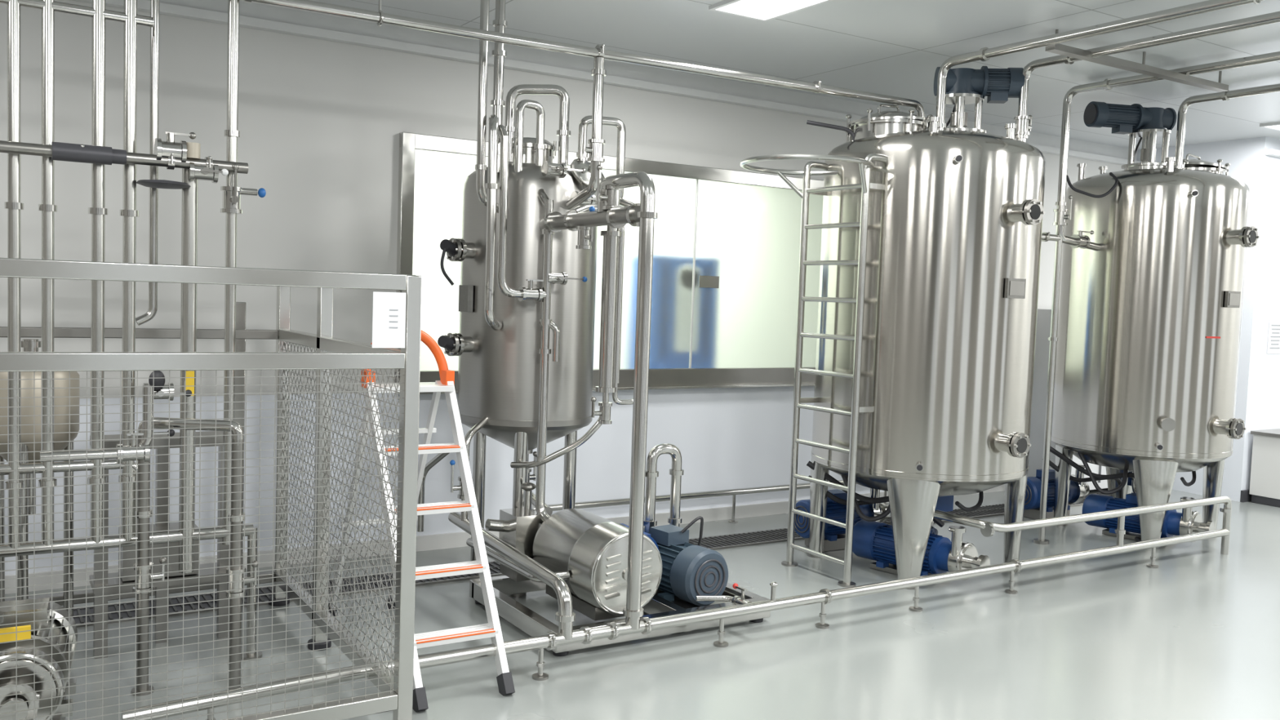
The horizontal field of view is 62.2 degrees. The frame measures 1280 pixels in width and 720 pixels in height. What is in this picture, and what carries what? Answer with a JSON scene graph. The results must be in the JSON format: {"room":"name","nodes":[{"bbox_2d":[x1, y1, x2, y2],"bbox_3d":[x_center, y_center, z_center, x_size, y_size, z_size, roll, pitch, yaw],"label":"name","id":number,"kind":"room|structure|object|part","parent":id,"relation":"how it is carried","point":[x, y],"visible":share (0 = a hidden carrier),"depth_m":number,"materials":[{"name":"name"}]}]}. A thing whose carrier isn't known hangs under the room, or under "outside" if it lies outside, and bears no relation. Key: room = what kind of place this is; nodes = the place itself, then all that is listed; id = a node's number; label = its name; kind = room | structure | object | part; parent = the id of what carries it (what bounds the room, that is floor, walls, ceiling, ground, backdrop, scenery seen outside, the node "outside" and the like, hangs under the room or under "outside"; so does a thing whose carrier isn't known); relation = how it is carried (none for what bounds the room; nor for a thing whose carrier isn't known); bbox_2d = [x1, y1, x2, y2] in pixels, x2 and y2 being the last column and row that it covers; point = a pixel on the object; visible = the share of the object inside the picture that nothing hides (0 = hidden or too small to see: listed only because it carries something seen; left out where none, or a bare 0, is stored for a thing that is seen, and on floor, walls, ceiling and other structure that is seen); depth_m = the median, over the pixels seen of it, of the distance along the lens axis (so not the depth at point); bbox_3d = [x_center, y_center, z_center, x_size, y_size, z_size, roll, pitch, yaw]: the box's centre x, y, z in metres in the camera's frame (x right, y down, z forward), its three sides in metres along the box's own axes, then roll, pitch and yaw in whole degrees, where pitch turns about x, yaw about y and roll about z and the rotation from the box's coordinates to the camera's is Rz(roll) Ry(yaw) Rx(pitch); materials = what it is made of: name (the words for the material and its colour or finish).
{"room":"processing plant","nodes":[
{"label":"processing plant","id":0,"kind":"room"},
{"bbox_2d":[0,0,1124,575],"bbox_3d":[1.175,-0.408,7.998,17.500,3.120,0.120,0,4,-32],"label":"wall","id":1,"kind":"structure","parent":0,"point":[321,122],"depth_m":6.00,"materials":[{"name":"white paint"}]},
{"bbox_2d":[412,150,476,370],"bbox_3d":[-1.199,-0.595,6.478,0.394,1.318,0.008,0,4,-32],"label":"glass pane","id":2,"kind":"object","parent":1,"relation":"attached to","point":[440,178],"depth_m":6.45,"materials":[{"name":"white glass"}]},
{"bbox_2d":[4,484,1004,594],"bbox_3d":[-0.851,1.115,6.766,12.750,0.090,0.024,0,4,-32],"label":"baseboard","id":3,"kind":"structure","parent":1,"relation":"attached to","point":[454,540],"depth_m":6.49,"materials":[{"name":"grey paint"}]},
{"bbox_2d":[72,0,1139,164],"bbox_3d":[-0.737,-1.875,6.568,12.750,0.152,0.060,0,4,-32],"label":"trim","id":4,"kind":"structure","parent":1,"relation":"attached to","point":[255,15],"depth_m":6.67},
{"bbox_2d":[394,132,823,395],"bbox_3d":[0.516,-0.572,7.466,4.580,1.535,0.135,0,4,-32],"label":"frame","id":5,"kind":"object","parent":1,"relation":"attached to","point":[731,377],"visible":0.45,"depth_m":7.21,"materials":[{"name":"metal"}]},
{"bbox_2d":[619,186,639,368],"bbox_3d":[-0.076,-0.557,7.187,0.134,1.234,0.008,0,4,-32],"label":"glass pane","id":6,"kind":"object","parent":1,"relation":"attached to","point":[632,194],"depth_m":7.19,"materials":[{"name":"glass"}]},
{"bbox_2d":[648,175,802,368],"bbox_3d":[0.616,-0.601,7.619,1.351,1.318,0.008,0,4,-32],"label":"glass pane","id":7,"kind":"object","parent":1,"relation":"attached to","point":[747,253],"depth_m":7.61,"materials":[{"name":"glass"}]},
{"bbox_2d":[698,275,719,288],"bbox_3d":[0.491,-0.554,7.526,0.170,0.085,0.004,0,4,-32],"label":"label","id":8,"kind":"object","parent":7,"relation":"attached to","point":[706,282],"depth_m":7.52,"materials":[{"name":"grey metal"}]},
{"bbox_2d":[4,488,1279,719],"bbox_3d":[3.406,1.500,4.456,17.900,0.100,13.100,0,4,-32],"label":"floor","id":9,"kind":"structure","parent":0,"point":[1196,635],"depth_m":4.88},
{"bbox_2d":[0,597,77,719],"bbox_3d":[-2.087,1.049,3.578,0.309,0.515,0.764,0,4,-25],"label":"pump","id":10,"kind":"object","parent":9,"relation":"on","point":[46,606],"visible":0.79,"depth_m":3.42,"materials":[{"name":"silver metal"}]},
{"bbox_2d":[0,338,79,617],"bbox_3d":[-2.543,0.578,4.429,0.360,1.330,0.360,0,4,-32],"label":"vessel","id":11,"kind":"object","parent":9,"relation":"on","point":[27,344],"visible":0.36,"depth_m":4.33,"materials":[{"name":"silver metal"}]},
{"bbox_2d":[0,0,266,660],"bbox_3d":[-2.660,-0.285,3.712,2.645,3.130,0.606,0,4,-32],"label":"pipe manifold","id":12,"kind":"object","parent":9,"relation":"on","point":[169,153],"visible":0.94,"depth_m":4.13,"materials":[{"name":"metal"}]},
{"bbox_2d":[89,417,257,696],"bbox_3d":[-1.888,0.736,4.327,0.560,1.072,0.890,0,4,-32],"label":"pipes","id":13,"kind":"object","parent":9,"relation":"on","point":[204,423],"visible":0.79,"depth_m":4.42,"materials":[{"name":"silver metal"}]},
{"bbox_2d":[0,257,422,719],"bbox_3d":[-2.436,0.465,3.777,2.790,1.642,1.900,0,4,-32],"label":"cage","id":14,"kind":"object","parent":9,"relation":"on","point":[396,316],"visible":0.98,"depth_m":3.62,"materials":[{"name":"metal"}]},
{"bbox_2d":[328,330,515,711],"bbox_3d":[-0.996,0.578,4.615,0.401,1.445,1.347,0,4,-32],"label":"stepladder","id":15,"kind":"object","parent":9,"relation":"on","point":[492,629],"visible":0.6,"depth_m":4.44,"materials":[{"name":"metal"}]},
{"bbox_2d":[417,0,684,639],"bbox_3d":[-0.285,-0.294,5.378,1.229,3.110,1.813,0,4,-32],"label":"tank","id":16,"kind":"object","parent":9,"relation":"on","point":[526,250],"visible":0.95,"depth_m":5.43,"materials":[{"name":"metal"}]},
{"bbox_3d":[-0.614,-0.267,5.808,0.742,1.580,0.742,0,4,-32],"label":"tank","id":17,"kind":"part","parent":16,"relation":"part of","materials":[{"name":"metal"}]},
{"bbox_2d":[73,492,1133,627],"bbox_3d":[-0.561,1.193,6.258,11.700,0.016,0.280,0,4,-32],"label":"baseboard","id":18,"kind":"structure","parent":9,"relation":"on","point":[775,535],"depth_m":5.77,"materials":[{"name":"metal"}]},
{"bbox_2d":[469,482,770,656],"bbox_3d":[-0.105,0.963,5.342,1.200,0.620,0.960,0,4,-32],"label":"pump","id":19,"kind":"object","parent":9,"relation":"on","point":[593,548],"visible":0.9,"depth_m":5.14,"materials":[{"name":"silver metal"}]},
{"bbox_3d":[-0.113,1.214,5.358,1.200,0.115,0.960,0,4,-32],"label":"skid frame","id":20,"kind":"part","parent":19,"relation":"part of","materials":[{"name":"silver metal"}]},
{"bbox_3d":[0.122,0.997,5.477,0.588,0.414,0.698,0,4,-32],"label":"drive motor","id":21,"kind":"part","parent":19,"relation":"part of","materials":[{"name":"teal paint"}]},
{"bbox_2d":[121,495,1231,719],"bbox_3d":[1.029,1.093,5.477,6.725,0.423,0.397,0,4,-32],"label":"pipe rail","id":22,"kind":"object","parent":9,"relation":"on","point":[549,641],"visible":0.98,"depth_m":5.08,"materials":[{"name":"metal"}]},
{"bbox_2d":[531,480,888,523],"bbox_3d":[1.347,1.039,8.013,4.800,0.242,0.070,0,4,-32],"label":"pipe","id":23,"kind":"object","parent":9,"relation":"on","point":[556,507],"visible":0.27,"depth_m":7.44,"materials":[{"name":"metal"}]},
{"bbox_2d":[739,153,888,587],"bbox_3d":[0.992,0.048,6.097,0.974,2.430,0.748,0,4,-32],"label":"ladder","id":24,"kind":"object","parent":9,"relation":"on","point":[866,165],"visible":0.95,"depth_m":6.09,"materials":[{"name":"metal"}]},
{"bbox_2d":[795,487,888,551],"bbox_3d":[1.333,1.016,6.976,0.693,0.406,0.248,0,4,-29],"label":"pump","id":25,"kind":"object","parent":9,"relation":"on","point":[834,535],"visible":0.52,"depth_m":6.85,"materials":[{"name":"blue metal"}]},
{"bbox_2d":[852,520,990,580],"bbox_3d":[1.647,1.099,6.273,0.239,0.348,0.853,-1,5,-43],"label":"pump","id":26,"kind":"object","parent":9,"relation":"on","point":[873,540],"visible":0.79,"depth_m":6.16,"materials":[{"name":"blue metal"}]},
{"bbox_2d":[806,66,1045,589],"bbox_3d":[1.758,-0.254,6.470,1.350,3.040,1.326,4,4,28],"label":"tank","id":27,"kind":"object","parent":9,"relation":"on","point":[955,228],"visible":0.91,"depth_m":5.94,"materials":[{"name":"metal"}]},
{"bbox_3d":[1.742,-0.277,6.494,1.296,2.180,1.296,0,4,-32],"label":"tank","id":28,"kind":"part","parent":27,"relation":"part of","materials":[{"name":"metal"}]},
{"bbox_2d":[1023,463,1089,519],"bbox_3d":[3.194,1.006,8.205,0.693,0.406,0.248,0,4,-29],"label":"pump","id":29,"kind":"object","parent":9,"relation":"on","point":[1077,491],"visible":0.38,"depth_m":8.08,"materials":[{"name":"blue metal"}]},
{"bbox_2d":[1026,308,1107,489],"bbox_3d":[3.941,0.363,9.427,0.900,1.600,0.450,0,4,-32],"label":"cabinet","id":30,"kind":"object","parent":9,"relation":"on","point":[1044,316],"visible":0.1,"depth_m":9.28,"materials":[{"name":"metal"}]},
{"bbox_2d":[1082,493,1214,542],"bbox_3d":[3.578,1.093,7.486,0.239,0.348,0.853,-1,5,-43],"label":"pump","id":31,"kind":"object","parent":9,"relation":"on","point":[1187,522],"visible":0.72,"depth_m":7.48,"materials":[{"name":"blue metal"}]},
{"bbox_2d":[1048,101,1259,547],"bbox_3d":[3.600,-0.279,7.684,1.356,3.070,1.289,3,4,10],"label":"tank","id":32,"kind":"object","parent":9,"relation":"on","point":[1149,321],"visible":0.96,"depth_m":7.23,"materials":[{"name":"metal"}]},
{"bbox_3d":[3.681,-0.283,7.712,1.206,2.180,1.206,0,4,-32],"label":"tank","id":33,"kind":"part","parent":32,"relation":"part of","materials":[{"name":"metal"}]},
{"bbox_2d":[1248,428,1279,507],"bbox_3d":[5.620,0.927,9.182,0.700,0.620,0.335,0,4,-32],"label":"base cabinet","id":34,"kind":"object","parent":9,"relation":"on","point":[1264,482],"visible":1,"depth_m":9.04,"materials":[{"name":"paint"}]},
{"bbox_2d":[311,0,1279,150],"bbox_3d":[3.519,-1.712,4.259,17.900,0.100,13.100,0,4,-32],"label":"ceiling","id":35,"kind":"structure","parent":0,"point":[896,48],"depth_m":6.19,"materials":[{"name":"white paint"}]},
{"bbox_2d":[240,0,925,130],"bbox_3d":[-1.812,-1.570,4.175,8.382,0.544,0.074,0,4,-32],"label":"pipe","id":36,"kind":"object","parent":35,"relation":"attached to","point":[377,17],"visible":0.96,"depth_m":5.09,"materials":[{"name":"silver metal"}]},
{"bbox_2d":[708,0,833,22],"bbox_3d":[0.692,-1.819,5.375,0.378,0.020,0.650,0,4,-32],"label":"ceiling light panel","id":37,"kind":"object","parent":35,"relation":"in","point":[765,11],"depth_m":5.49,"materials":[{"name":"white plastic"}]},
{"bbox_2d":[935,0,1264,130],"bbox_3d":[4.084,-1.260,2.446,0.080,0.540,8.873,0,4,-32],"label":"pipe","id":38,"kind":"object","parent":35,"relation":"hanging from","point":[984,54],"visible":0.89,"depth_m":5.39,"materials":[{"name":"silver metal"}]},
{"bbox_2d":[1013,11,1279,142],"bbox_3d":[4.579,-1.246,2.665,0.131,0.560,8.717,0,4,-32],"label":"pipe","id":39,"kind":"object","parent":35,"relation":"attached to","point":[1023,122],"visible":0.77,"depth_m":5.69,"materials":[{"name":"silver metal"}]},
{"bbox_2d":[1033,51,1279,544],"bbox_3d":[5.112,0.015,3.332,1.082,3.120,9.100,0,4,-32],"label":"pipe","id":40,"kind":"object","parent":35,"relation":"hanging from","point":[1075,241],"visible":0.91,"depth_m":7.12,"materials":[{"name":"silver metal"}]},
{"bbox_2d":[1173,83,1279,168],"bbox_3d":[6.076,-1.256,3.674,0.080,0.560,8.833,0,4,-32],"label":"pipe","id":41,"kind":"object","parent":35,"relation":"hanging from","point":[1224,95],"visible":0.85,"depth_m":7.24,"materials":[{"name":"silver metal"}]},
{"bbox_2d":[1259,121,1279,131],"bbox_3d":[5.239,-1.835,8.231,0.378,0.020,0.650,0,4,-32],"label":"ceiling light panel","id":42,"kind":"object","parent":35,"relation":"in","point":[1273,126],"depth_m":8.38,"materials":[{"name":"white plastic"}]},
{"bbox_2d":[1044,29,1228,92],"bbox_3d":[2.946,-1.742,6.205,1.700,0.118,0.060,0,4,-32],"label":"strut","id":43,"kind":"object","parent":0,"point":[1060,49],"depth_m":6.16,"materials":[{"name":"silver metal"}]},
{"bbox_2d":[1136,136,1279,502],"bbox_3d":[6.924,-0.381,10.831,4.750,3.120,1.200,0,4,-32],"label":"wall partition","id":44,"kind":"structure","parent":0,"point":[1258,385],"depth_m":9.15,"materials":[{"name":"white paint"}]},
{"bbox_2d":[1240,488,1251,502],"bbox_3d":[7.196,1.168,10.406,4.750,0.100,0.024,0,4,-32],"label":"baseboard","id":45,"kind":"structure","parent":44,"relation":"attached to","point":[1245,496],"depth_m":9.15,"materials":[{"name":"metal"}]},
{"bbox_2d":[1264,148,1279,157],"bbox_3d":[7.308,-1.763,10.211,4.750,0.045,0.060,0,4,-32],"label":"trim","id":46,"kind":"structure","parent":44,"relation":"attached to","point":[1271,152],"depth_m":8.96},
{"bbox_2d":[1266,319,1279,354],"bbox_3d":[5.543,-0.203,9.261,0.220,0.300,0.007,0,4,-32],"label":"paper notice","id":47,"kind":"object","parent":44,"relation":"attached to","point":[1273,337],"visible":1,"depth_m":9.25,"materials":[{"name":"grey paper"}]}
]}

